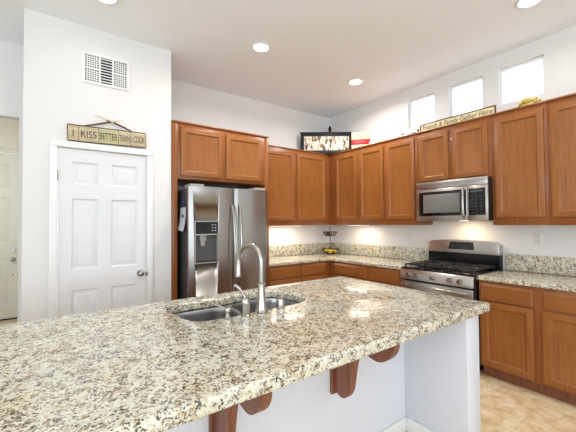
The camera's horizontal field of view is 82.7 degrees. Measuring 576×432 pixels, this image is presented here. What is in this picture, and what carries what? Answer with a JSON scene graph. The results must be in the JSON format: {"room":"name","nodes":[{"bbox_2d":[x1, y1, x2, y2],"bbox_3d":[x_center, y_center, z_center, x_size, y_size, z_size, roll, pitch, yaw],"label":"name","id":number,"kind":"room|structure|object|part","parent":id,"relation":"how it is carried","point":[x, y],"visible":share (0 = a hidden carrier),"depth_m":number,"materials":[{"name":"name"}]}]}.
{"room":"kitchen","nodes":[
{"label":"kitchen","id":0,"kind":"room"},
{"bbox_2d":[0,118,18,153],"bbox_3d":[-4.678,-0.042,4.607,1.850,3.163,0.150,0,-1,-36],"label":"wall","id":1,"kind":"structure","parent":0,"point":[9,129],"depth_m":4.91,"materials":[{"name":"white paint"}]},
{"bbox_2d":[0,147,18,320],"bbox_3d":[-4.458,0.259,4.650,1.140,2.560,0.127,0,-1,-36],"label":"door","id":2,"kind":"structure","parent":1,"relation":"in","point":[9,163],"depth_m":4.89,"materials":[{"name":"white paint"}]},
{"bbox_3d":[-4.460,0.259,4.652,1.140,2.560,0.019,0,-1,-36],"label":"casing","id":3,"kind":"part","parent":2,"relation":"part of","materials":[{"name":"white paint"}]},
{"bbox_2d":[0,40,23,321],"bbox_3d":[-4.123,-0.097,2.118,3.819,3.163,0.120,0,-1,-36],"label":"wall","id":4,"kind":"structure","parent":0,"point":[11,54],"depth_m":3.15,"materials":[{"name":"white paint"}]},
{"bbox_2d":[21,8,170,321],"bbox_3d":[-1.891,-0.089,3.287,1.168,3.163,0.815,0,-1,-36],"label":"wall","id":5,"kind":"structure","parent":0,"point":[55,95],"depth_m":2.83,"materials":[{"name":"white paint"}]},
{"bbox_2d":[48,139,152,317],"bbox_3d":[-1.660,0.421,2.960,0.820,2.125,0.163,0,-1,-36],"label":"door","id":6,"kind":"structure","parent":5,"relation":"in","point":[100,257],"depth_m":2.93,"materials":[{"name":"white paint"}]},
{"bbox_3d":[-1.391,0.544,3.094,0.060,0.060,0.068,0,-1,-36],"label":"knob","id":7,"kind":"part","parent":6,"relation":"part of","materials":[{"name":"silver metal"}]},
{"bbox_2d":[82,50,128,90],"bbox_3d":[-1.654,-1.315,2.979,0.378,0.278,0.012,0,-1,-36],"label":"air vent","id":8,"kind":"object","parent":5,"relation":"in","point":[97,69],"visible":1,"depth_m":2.97,"materials":[{"name":"white metal"}]},
{"bbox_2d":[85,54,98,81],"bbox_3d":[-1.746,-1.316,2.913,0.108,0.234,0.006,0,-1,-36],"label":"grille","id":9,"kind":"object","parent":8,"relation":"attached to","point":[91,60],"depth_m":2.91,"materials":[{"name":"white metal"}]},
{"bbox_2d":[114,62,126,87],"bbox_3d":[-1.562,-1.315,3.047,0.106,0.234,0.006,0,-1,-36],"label":"grille","id":10,"kind":"object","parent":8,"relation":"attached to","point":[120,68],"depth_m":3.05,"materials":[{"name":"white metal"}]},
{"bbox_2d":[67,115,145,147],"bbox_3d":[-1.626,-0.772,2.968,0.627,0.248,0.037,-1,-1,-36],"label":"sign","id":11,"kind":"object","parent":5,"relation":"attached to","point":[77,133],"visible":1,"depth_m":2.95,"materials":[{"name":"brown wood"}]},
{"bbox_2d":[171,79,330,245],"bbox_3d":[-0.412,-0.071,4.742,3.108,3.163,0.130,0,-1,-36],"label":"wall","id":12,"kind":"structure","parent":0,"point":[190,103],"depth_m":4.68,"materials":[{"name":"white paint"}]},
{"bbox_2d":[268,145,329,225],"bbox_3d":[0.020,-0.408,4.778,1.345,1.089,0.331,0,-1,-36],"label":"upper cabinet","id":13,"kind":"object","parent":12,"relation":"attached to","point":[298,180],"visible":0.59,"depth_m":4.67,"materials":[{"name":"brown wood"}]},
{"bbox_3d":[-0.150,-0.417,4.463,0.602,0.955,0.020,0,-1,-36],"label":"door","id":14,"kind":"part","parent":13,"relation":"part of","materials":[{"name":"brown wood"}]},
{"bbox_3d":[0.099,-0.948,4.675,1.345,0.016,0.034,0,-1,-36],"label":"moulding","id":15,"kind":"part","parent":13,"relation":"part of","materials":[{"name":"brown wood"}]},
{"bbox_3d":[0.357,-0.413,4.832,0.555,0.955,0.020,0,-1,-36],"label":"door","id":16,"kind":"part","parent":13,"relation":"part of","materials":[{"name":"brown wood"}]},
{"bbox_2d":[0,0,575,117],"bbox_3d":[-0.914,-1.783,1.112,8.208,0.120,10.400,0,-1,-36],"label":"ceiling","id":17,"kind":"structure","parent":0,"point":[318,46],"depth_m":3.07,"materials":[{"name":"white paint"}]},
{"bbox_2d":[98,0,119,4],"bbox_3d":[-1.403,-1.685,2.511,0.196,0.012,0.196,0,-1,-36],"label":"recessed light","id":18,"kind":"object","parent":17,"relation":"in","point":[109,2],"visible":1,"depth_m":2.57,"materials":[{"name":"white"}]},
{"bbox_2d":[251,42,270,52],"bbox_3d":[-0.269,-1.678,3.260,0.196,0.012,0.196,0,-1,-36],"label":"recessed light","id":19,"kind":"object","parent":17,"relation":"in","point":[261,47],"visible":1,"depth_m":3.25,"materials":[{"name":"white ceramic"}]},
{"bbox_2d":[347,78,362,85],"bbox_3d":[0.840,-1.669,4.082,0.196,0.012,0.196,0,-1,-36],"label":"recessed light","id":20,"kind":"object","parent":17,"relation":"in","point":[356,81],"visible":1,"depth_m":4.07,"materials":[{"name":"white"}]},
{"bbox_2d":[514,0,541,8],"bbox_3d":[1.919,-1.708,2.599,0.196,0.012,0.196,0,-1,-36],"label":"recessed light","id":21,"kind":"object","parent":17,"relation":"in","point":[519,4],"visible":1,"depth_m":2.62,"materials":[{"name":"white"}]},
{"bbox_2d":[0,319,575,431],"bbox_3d":[-0.890,1.499,1.046,8.208,0.120,10.400,0,-1,-36],"label":"floor","id":22,"kind":"structure","parent":0,"point":[505,406],"depth_m":2.44,"materials":[{"name":"tile"}]},
{"bbox_2d":[171,120,268,299],"bbox_3d":[-0.887,0.266,3.884,1.158,2.462,0.676,0,-1,-36],"label":"tall cabinet","id":23,"kind":"object","parent":22,"relation":"on","point":[210,156],"visible":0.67,"depth_m":3.57,"materials":[{"name":"brown wood"}]},
{"bbox_3d":[-1.338,0.271,3.568,0.058,2.445,0.655,0,-1,-36],"label":"panel","id":24,"kind":"part","parent":23,"relation":"part of","materials":[{"name":"brown wood"}]},
{"bbox_3d":[-0.911,-0.663,3.485,0.463,0.500,0.020,0,-1,-36],"label":"door","id":25,"kind":"part","parent":23,"relation":"part of","materials":[{"name":"brown wood"}]},
{"bbox_3d":[-0.711,-0.963,3.654,1.158,0.016,0.034,0,-1,-36],"label":"moulding","id":26,"kind":"part","parent":23,"relation":"part of","materials":[{"name":"brown wood"}]},
{"bbox_3d":[-0.502,-0.660,3.782,0.463,0.500,0.020,0,-1,-36],"label":"door","id":27,"kind":"part","parent":23,"relation":"part of","materials":[{"name":"brown wood"}]},
{"bbox_3d":[-0.447,0.278,4.216,0.055,2.445,0.655,0,-1,-36],"label":"panel","id":28,"kind":"part","parent":23,"relation":"part of","materials":[{"name":"brown wood"}]},
{"bbox_2d":[177,184,267,298],"bbox_3d":[-0.810,0.592,3.717,0.900,1.798,0.932,0,-1,-36],"label":"refrigerator","id":29,"kind":"object","parent":22,"relation":"on","point":[218,221],"visible":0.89,"depth_m":3.34,"materials":[{"name":"grey metal"}]},
{"bbox_2d":[177,207,185,231],"bbox_3d":[-1.070,0.035,3.287,0.031,0.242,0.165,0,-1,-36],"label":"paper notice","id":30,"kind":"object","parent":29,"relation":"attached to","point":[182,210],"visible":1,"depth_m":3.28,"materials":[{"name":"grey paper"}]},
{"bbox_2d":[181,196,185,206],"bbox_3d":[-1.055,-0.135,3.293,0.001,0.118,0.140,0,-1,-36],"label":"paper card","id":31,"kind":"object","parent":29,"relation":"attached to","point":[183,199],"visible":1,"depth_m":3.28,"materials":[{"name":"blue"}]},
{"bbox_3d":[-0.819,0.118,3.261,0.229,0.117,0.059,0,-1,-36],"label":"control panel","id":32,"kind":"part","parent":29,"relation":"part of","materials":[{"name":"black plastic"}]},
{"bbox_3d":[-0.768,0.567,3.306,0.484,1.715,0.078,0,-1,-36],"label":"freezer door","id":33,"kind":"part","parent":29,"relation":"part of","materials":[{"name":"silver metal"}]},
{"bbox_3d":[-0.561,0.364,3.376,0.022,0.968,0.080,1,-2,-40],"label":"handle","id":34,"kind":"part","parent":29,"relation":"part of","materials":[{"name":"silver metal"}]},
{"bbox_3d":[-0.496,0.364,3.424,0.022,0.968,0.080,0,-1,-32],"label":"handle","id":35,"kind":"part","parent":29,"relation":"part of","materials":[{"name":"silver metal"}]},
{"bbox_3d":[-0.401,0.569,3.573,0.408,1.715,0.078,0,-1,-36],"label":"fridge door","id":36,"kind":"part","parent":29,"relation":"part of","materials":[{"name":"silver metal"}]},
{"bbox_2d":[269,261,329,285],"bbox_3d":[0.002,1.066,4.524,1.035,0.874,0.621,0,-1,-36],"label":"base cabinet","id":37,"kind":"object","parent":22,"relation":"on","point":[293,273],"visible":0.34,"depth_m":4.25,"materials":[{"name":"brown wood"}]},
{"bbox_3d":[-0.034,0.719,4.137,0.480,0.143,0.019,0,-1,-36],"label":"drawer","id":38,"kind":"part","parent":37,"relation":"part of","materials":[{"name":"brown wood"}]},
{"bbox_3d":[-0.030,1.091,4.129,0.480,0.572,0.020,0,-1,-36],"label":"door","id":39,"kind":"part","parent":37,"relation":"part of","materials":[{"name":"brown wood"}]},
{"bbox_3d":[0.361,0.722,4.424,0.435,0.143,0.019,0,-1,-36],"label":"drawer","id":40,"kind":"part","parent":37,"relation":"part of","materials":[{"name":"brown wood"}]},
{"bbox_3d":[0.364,1.094,4.416,0.435,0.572,0.020,0,-1,-36],"label":"door","id":41,"kind":"part","parent":37,"relation":"part of","materials":[{"name":"brown wood"}]},
{"bbox_2d":[164,297,480,431],"bbox_3d":[-0.451,1.016,1.567,3.125,0.861,1.217,0,-1,-36],"label":"kitchen island","id":42,"kind":"object","parent":22,"relation":"on","point":[433,379],"depth_m":1.98,"materials":[{"name":"white paint"}]},
{"bbox_2d":[208,392,271,431],"bbox_3d":[-0.192,0.780,1.263,0.072,0.404,0.420,0,-1,-36],"label":"corbel","id":43,"kind":"object","parent":42,"relation":"attached to","point":[224,420],"visible":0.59,"depth_m":1.30,"materials":[{"name":"brown wood"}]},
{"bbox_3d":[-0.310,0.784,1.425,0.072,0.404,0.020,0,-1,-36],"label":"plate","id":44,"kind":"part","parent":43,"relation":"part of","materials":[{"name":"brown wood"}]},
{"bbox_2d":[0,276,489,431],"bbox_3d":[-0.544,0.557,1.490,3.480,0.052,1.287,0,-1,-36],"label":"island countertop","id":45,"kind":"structure","parent":42,"relation":"on","point":[144,367],"depth_m":1.29,"materials":[{"name":"stone"}]},
{"bbox_2d":[211,303,231,319],"bbox_3d":[-0.349,0.496,1.708,0.112,0.076,0.042,-1,-1,9],"label":"soap dispenser","id":46,"kind":"object","parent":45,"relation":"on","point":[227,310],"visible":1,"depth_m":1.70,"materials":[{"name":"silver metal"}]},
{"bbox_2d":[174,297,298,320],"bbox_3d":[-0.290,0.698,2.035,0.856,0.208,0.482,0,-1,-36],"label":"sink","id":47,"kind":"object","parent":45,"relation":"in","point":[211,313],"visible":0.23,"depth_m":2.11,"materials":[{"name":"silver metal"}]},
{"bbox_3d":[-0.449,0.686,1.889,0.372,0.188,0.433,0,-1,-36],"label":"bowl","id":48,"kind":"part","parent":47,"relation":"part of","materials":[{"name":"silver metal"}]},
{"bbox_3d":[-0.132,0.699,2.139,0.426,0.208,0.454,0,-1,-36],"label":"bowl","id":49,"kind":"part","parent":47,"relation":"part of","materials":[{"name":"silver metal"}]},
{"bbox_2d":[233,284,250,316],"bbox_3d":[-0.244,0.450,1.754,0.091,0.168,0.058,0,-1,-19],"label":"handle","id":50,"kind":"object","parent":45,"relation":"on","point":[245,301],"visible":1,"depth_m":1.74,"materials":[{"name":"silver metal"}]},
{"bbox_3d":[-0.258,0.405,1.760,0.072,0.079,0.024,0,-1,-1],"label":"lever","id":51,"kind":"part","parent":50,"relation":"part of","materials":[{"name":"silver metal"}]},
{"bbox_2d":[235,243,267,313],"bbox_3d":[-0.209,0.345,1.881,0.232,0.382,0.074,-1,-2,41],"label":"kitchen faucet","id":52,"kind":"object","parent":45,"relation":"on","point":[261,304],"visible":1,"depth_m":1.82,"materials":[{"name":"silver metal"}]},
{"bbox_3d":[-0.222,0.265,1.882,0.204,0.220,0.029,-1,-1,35],"label":"spout","id":53,"kind":"part","parent":52,"relation":"part of","materials":[{"name":"silver metal"}]},
{"bbox_2d":[276,297,284,308],"bbox_3d":[-0.044,0.507,1.909,0.054,0.058,0.054,0,-1,-36],"label":"air gap","id":54,"kind":"object","parent":45,"relation":"on","point":[280,303],"visible":1,"depth_m":1.89,"materials":[{"name":"silver metal"}]},
{"bbox_2d":[330,344,399,397],"bbox_3d":[0.385,0.784,1.683,0.072,0.404,0.420,0,-1,-36],"label":"corbel","id":55,"kind":"object","parent":42,"relation":"attached to","point":[343,378],"visible":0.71,"depth_m":1.74,"materials":[{"name":"brown wood"}]},
{"bbox_3d":[0.267,0.788,1.844,0.072,0.404,0.020,0,-1,-36],"label":"plate","id":56,"kind":"part","parent":55,"relation":"part of","materials":[{"name":"brown wood"}]},
{"bbox_2d":[330,261,402,286],"bbox_3d":[1.169,1.053,4.295,0.621,0.874,1.162,0,-1,-36],"label":"base cabinet","id":57,"kind":"object","parent":22,"relation":"on","point":[388,276],"visible":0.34,"depth_m":4.06,"materials":[{"name":"brown wood"}]},
{"bbox_2d":[269,253,417,269],"bbox_3d":[0.582,0.599,4.260,1.656,0.038,1.788,0,-1,-36],"label":"countertop","id":58,"kind":"structure","parent":57,"relation":"on","point":[393,263],"depth_m":4.35,"materials":[{"name":"stone"}]},
{"bbox_2d":[322,227,337,253],"bbox_3d":[0.667,0.386,5.175,0.267,0.421,0.267,0,-1,-36],"label":"basket","id":59,"kind":"object","parent":58,"relation":"on","point":[330,248],"visible":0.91,"depth_m":5.14,"materials":[{"name":"brown metal"}]},
{"bbox_2d":[323,231,336,235],"bbox_3d":[0.666,0.281,5.177,0.235,0.068,0.235,0,-1,-36],"label":"wire basket","id":60,"kind":"object","parent":59,"relation":"on","point":[325,231],"depth_m":5.18,"materials":[{"name":"brown metal"}]},
{"bbox_3d":[0.801,0.716,4.295,0.019,0.143,0.565,0,-1,-36],"label":"drawer","id":61,"kind":"part","parent":57,"relation":"part of","materials":[{"name":"brown wood"}]},
{"bbox_3d":[0.804,1.089,4.287,0.020,0.572,0.565,0,-1,-36],"label":"door","id":62,"kind":"part","parent":57,"relation":"part of","materials":[{"name":"brown wood"}]},
{"bbox_3d":[1.126,0.705,3.848,0.019,0.143,0.430,0,-1,-36],"label":"drawer","id":63,"kind":"part","parent":57,"relation":"part of","materials":[{"name":"brown wood"}]},
{"bbox_2d":[400,239,502,369],"bbox_3d":[1.707,0.866,3.475,0.705,1.205,0.775,0,-1,-36],"label":"gas range","id":64,"kind":"object","parent":22,"relation":"on","point":[453,266],"visible":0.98,"depth_m":3.41,"materials":[{"name":"silver metal"}]},
{"bbox_3d":[1.444,0.732,3.298,0.069,0.028,0.681,0,-1,-36],"label":"handle","id":65,"kind":"part","parent":64,"relation":"part of","materials":[{"name":"silver metal"}]},
{"bbox_3d":[1.487,0.625,3.324,0.042,0.110,0.772,0,-1,-36],"label":"control panel","id":66,"kind":"part","parent":64,"relation":"part of","materials":[{"name":"silver metal"}]},
{"bbox_3d":[1.492,0.972,3.318,0.038,0.552,0.764,0,-1,-36],"label":"oven door","id":67,"kind":"part","parent":64,"relation":"part of","materials":[{"name":"silver metal"}]},
{"bbox_2d":[401,265,499,276],"bbox_3d":[1.706,0.563,3.483,0.552,0.016,0.774,0,-1,-36],"label":"cooktop","id":68,"kind":"object","parent":64,"relation":"in","point":[411,268],"depth_m":3.30,"materials":[{"name":"black metal"}]},
{"bbox_3d":[1.962,0.493,3.670,0.069,0.164,0.775,0,-1,-36],"label":"panel","id":69,"kind":"part","parent":64,"relation":"part of","materials":[{"name":"black metal"}]},
{"bbox_2d":[479,280,575,405],"bbox_3d":[2.252,1.014,2.806,0.621,0.874,0.889,0,-1,-36],"label":"base cabinet","id":70,"kind":"object","parent":22,"relation":"on","point":[528,334],"visible":0.93,"depth_m":2.67,"materials":[{"name":"brown wood"}]},
{"bbox_3d":[1.875,0.678,2.818,0.019,0.143,0.397,0,-1,-36],"label":"drawer","id":71,"kind":"part","parent":70,"relation":"part of","materials":[{"name":"brown wood"}]},
{"bbox_3d":[1.877,1.050,2.810,0.020,0.572,0.397,0,-1,-36],"label":"door","id":72,"kind":"part","parent":70,"relation":"part of","materials":[{"name":"brown wood"}]},
{"bbox_3d":[2.141,0.668,2.453,0.019,0.143,0.388,0,-1,-36],"label":"drawer","id":73,"kind":"part","parent":70,"relation":"part of","materials":[{"name":"brown wood"}]},
{"bbox_3d":[2.143,1.041,2.445,0.020,0.572,0.388,0,-1,-36],"label":"door","id":74,"kind":"part","parent":70,"relation":"part of","materials":[{"name":"brown wood"}]},
{"bbox_3d":[2.779,0.996,2.082,0.621,0.874,0.898,0,-1,-36],"label":"base cabinet","id":75,"kind":"object","parent":22,"relation":"on","visible":0},
{"bbox_2d":[477,269,575,291],"bbox_3d":[2.517,0.548,2.458,0.644,0.038,1.798,0,-1,-36],"label":"countertop","id":76,"kind":"structure","parent":75,"relation":"on","point":[525,278],"depth_m":2.81,"materials":[{"name":"stone"}]},
{"bbox_2d":[330,26,575,269],"bbox_3d":[3.027,-0.144,2.415,0.120,3.163,7.940,0,-1,-36],"label":"wall","id":77,"kind":"structure","parent":0,"point":[386,118],"depth_m":3.62,"materials":[{"name":"white paint"}]},
{"bbox_2d":[330,147,358,224],"bbox_3d":[0.937,-0.413,4.908,0.331,1.089,0.576,0,-1,-36],"label":"upper cabinet","id":78,"kind":"object","parent":77,"relation":"attached to","point":[344,176],"visible":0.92,"depth_m":4.79,"materials":[{"name":"brown wood"}]},
{"bbox_2d":[300,132,352,153],"bbox_3d":[0.590,-1.117,5.006,0.814,0.327,0.044,0,-1,0],"label":"framed picture","id":79,"kind":"object","parent":78,"relation":"on","point":[320,142],"visible":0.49,"depth_m":5.00,"materials":[{"name":"black"}]},
{"bbox_2d":[304,136,348,149],"bbox_3d":[0.590,-1.111,5.001,0.684,0.213,0.003,0,-1,0],"label":"print","id":80,"kind":"object","parent":79,"relation":"attached to","point":[310,142],"depth_m":5.00},
{"bbox_3d":[0.819,-0.950,4.836,0.034,0.016,0.576,0,-1,-36],"label":"moulding","id":81,"kind":"part","parent":78,"relation":"part of","materials":[{"name":"brown wood"}]},
{"bbox_3d":[0.841,-0.418,4.776,0.020,0.955,0.413,0,-1,-36],"label":"door","id":82,"kind":"part","parent":78,"relation":"part of","materials":[{"name":"brown wood"}]},
{"bbox_2d":[351,132,369,148],"bbox_3d":[1.071,-1.097,4.822,0.265,0.270,0.043,-1,-1,9],"label":"box","id":83,"kind":"object","parent":78,"relation":"on","point":[358,139],"visible":0.68,"depth_m":4.80,"materials":[{"name":"beige"}]},
{"bbox_2d":[269,242,428,260],"bbox_3d":[0.581,0.499,4.263,1.656,0.160,1.788,0,-1,-36],"label":"backsplash","id":84,"kind":"structure","parent":77,"relation":"attached to","point":[408,253],"depth_m":4.83,"materials":[{"name":"stone"}]},
{"bbox_2d":[358,133,432,224],"bbox_3d":[1.375,-0.428,4.306,0.331,1.089,0.910,0,-1,-36],"label":"upper cabinet","id":85,"kind":"object","parent":77,"relation":"attached to","point":[387,169],"visible":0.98,"depth_m":4.16,"materials":[{"name":"brown wood"}]},
{"bbox_3d":[1.116,-0.427,4.398,0.020,0.955,0.398,0,-1,-36],"label":"door","id":86,"kind":"part","parent":85,"relation":"part of","materials":[{"name":"brown wood"}]},
{"bbox_2d":[369,138,378,143],"bbox_3d":[1.192,-1.011,4.527,0.111,0.118,0.138,0,-1,2],"label":"pitcher","id":87,"kind":"object","parent":85,"relation":"on","point":[373,140],"visible":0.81,"depth_m":4.49,"materials":[{"name":"white ceramic"}]},
{"bbox_3d":[1.257,-0.966,4.233,0.034,0.016,0.910,0,-1,-36],"label":"moulding","id":88,"kind":"part","parent":85,"relation":"part of","materials":[{"name":"brown wood"}]},
{"bbox_3d":[1.381,-0.437,4.033,0.020,0.955,0.400,0,-1,-36],"label":"door","id":89,"kind":"part","parent":85,"relation":"part of","materials":[{"name":"brown wood"}]},
{"bbox_2d":[410,93,433,128],"bbox_3d":[1.742,-1.334,4.204,0.050,0.383,0.362,0,-1,-36],"label":"window","id":90,"kind":"structure","parent":77,"relation":"in","point":[421,109],"depth_m":4.21,"materials":[{"name":"white glass"}]},
{"bbox_2d":[416,114,491,182],"bbox_3d":[1.878,-0.673,3.617,0.331,0.636,0.801,0,-1,-36],"label":"upper cabinet","id":91,"kind":"object","parent":77,"relation":"attached to","point":[463,149],"visible":0.84,"depth_m":3.47,"materials":[{"name":"brown wood"}]},
{"bbox_3d":[1.635,-0.660,3.686,0.020,0.527,0.346,0,-1,-36],"label":"door","id":92,"kind":"part","parent":91,"relation":"part of","materials":[{"name":"brown wood"}]},
{"bbox_3d":[1.761,-0.984,3.540,0.034,0.016,0.801,0,-1,-36],"label":"moulding","id":93,"kind":"part","parent":91,"relation":"part of","materials":[{"name":"brown wood"}]},
{"bbox_2d":[416,176,492,220],"bbox_3d":[1.839,-0.164,3.551,0.464,0.432,0.757,0,-1,-36],"label":"microwave","id":94,"kind":"object","parent":91,"relation":"attached to","point":[464,199],"visible":0.98,"depth_m":3.38,"materials":[{"name":"silver metal"}]},
{"bbox_3d":[1.650,-0.122,3.531,0.022,0.350,0.565,0,-1,-36],"label":"door","id":95,"kind":"part","parent":94,"relation":"part of","materials":[{"name":"silver metal"}]},
{"bbox_3d":[1.705,-0.341,3.458,0.022,0.079,0.757,0,-1,-36],"label":"vent panel","id":96,"kind":"part","parent":94,"relation":"part of","materials":[{"name":"silver metal"}]},
{"bbox_3d":[1.769,-0.132,3.304,0.062,0.310,0.032,0,-1,-36],"label":"handle","id":97,"kind":"part","parent":94,"relation":"part of","materials":[{"name":"silver metal"}]},
{"bbox_3d":[1.874,-0.130,3.225,0.022,0.350,0.190,0,-1,-36],"label":"control panel","id":98,"kind":"part","parent":94,"relation":"part of","materials":[{"name":"silver metal"}]},
{"bbox_2d":[420,105,495,131],"bbox_3d":[1.794,-1.027,3.520,0.018,0.100,0.804,0,-1,-36],"label":"sign","id":99,"kind":"object","parent":91,"relation":"on","point":[491,109],"visible":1,"depth_m":3.48,"materials":[{"name":"brown wood"}]},
{"bbox_3d":[1.868,-0.668,3.366,0.020,0.527,0.348,0,-1,-36],"label":"door","id":100,"kind":"part","parent":91,"relation":"part of","materials":[{"name":"brown wood"}]},
{"bbox_2d":[450,77,482,116],"bbox_3d":[2.065,-1.346,3.760,0.050,0.383,0.369,0,-1,-36],"label":"window","id":101,"kind":"structure","parent":77,"relation":"in","point":[466,96],"depth_m":3.77,"materials":[{"name":"white glass"}]},
{"bbox_2d":[491,100,549,224],"bbox_3d":[2.247,-0.459,3.107,0.331,1.089,0.445,0,-1,-36],"label":"upper cabinet","id":102,"kind":"object","parent":77,"relation":"attached to","point":[520,165],"visible":0.94,"depth_m":3.00,"materials":[{"name":"brown wood"}]},
{"bbox_3d":[2.128,-0.997,3.035,0.034,0.016,0.445,0,-1,-36],"label":"moulding","id":103,"kind":"part","parent":102,"relation":"part of","materials":[{"name":"brown wood"}]},
{"bbox_2d":[518,97,541,106],"bbox_3d":[2.251,-1.044,3.038,0.168,0.108,0.182,0,-1,-9],"label":"bunch","id":104,"kind":"object","parent":102,"relation":"on","point":[531,100],"visible":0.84,"depth_m":3.00,"materials":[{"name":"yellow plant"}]},
{"bbox_2d":[500,55,543,104],"bbox_3d":[2.384,-1.357,3.320,0.050,0.383,0.387,0,-1,-36],"label":"window","id":105,"kind":"structure","parent":77,"relation":"in","point":[523,80],"depth_m":3.32,"materials":[{"name":"white glass"}]},
{"bbox_2d":[535,233,543,244],"bbox_3d":[2.414,0.222,3.145,0.008,0.116,0.072,0,-1,-36],"label":"wall outlet","id":106,"kind":"object","parent":77,"relation":"attached to","point":[539,237],"visible":1,"depth_m":3.14,"materials":[{"name":"white plastic"}]},
{"bbox_2d":[505,254,575,275],"bbox_3d":[2.770,0.449,2.644,0.020,0.160,1.798,0,-1,-36],"label":"backsplash","id":107,"kind":"structure","parent":77,"relation":"attached to","point":[530,263],"depth_m":3.12,"materials":[{"name":"stone"}]},
{"bbox_2d":[547,93,575,224],"bbox_3d":[2.645,-0.473,2.559,0.331,1.089,0.906,0,-1,-36],"label":"upper cabinet","id":108,"kind":"object","parent":77,"relation":"attached to","point":[561,111],"visible":1,"depth_m":2.76,"materials":[{"name":"brown wood"}]},
{"bbox_3d":[2.527,-1.011,2.487,0.034,0.016,0.906,0,-1,-36],"label":"moulding","id":109,"kind":"part","parent":108,"relation":"part of","materials":[{"name":"brown wood"}]}
]}

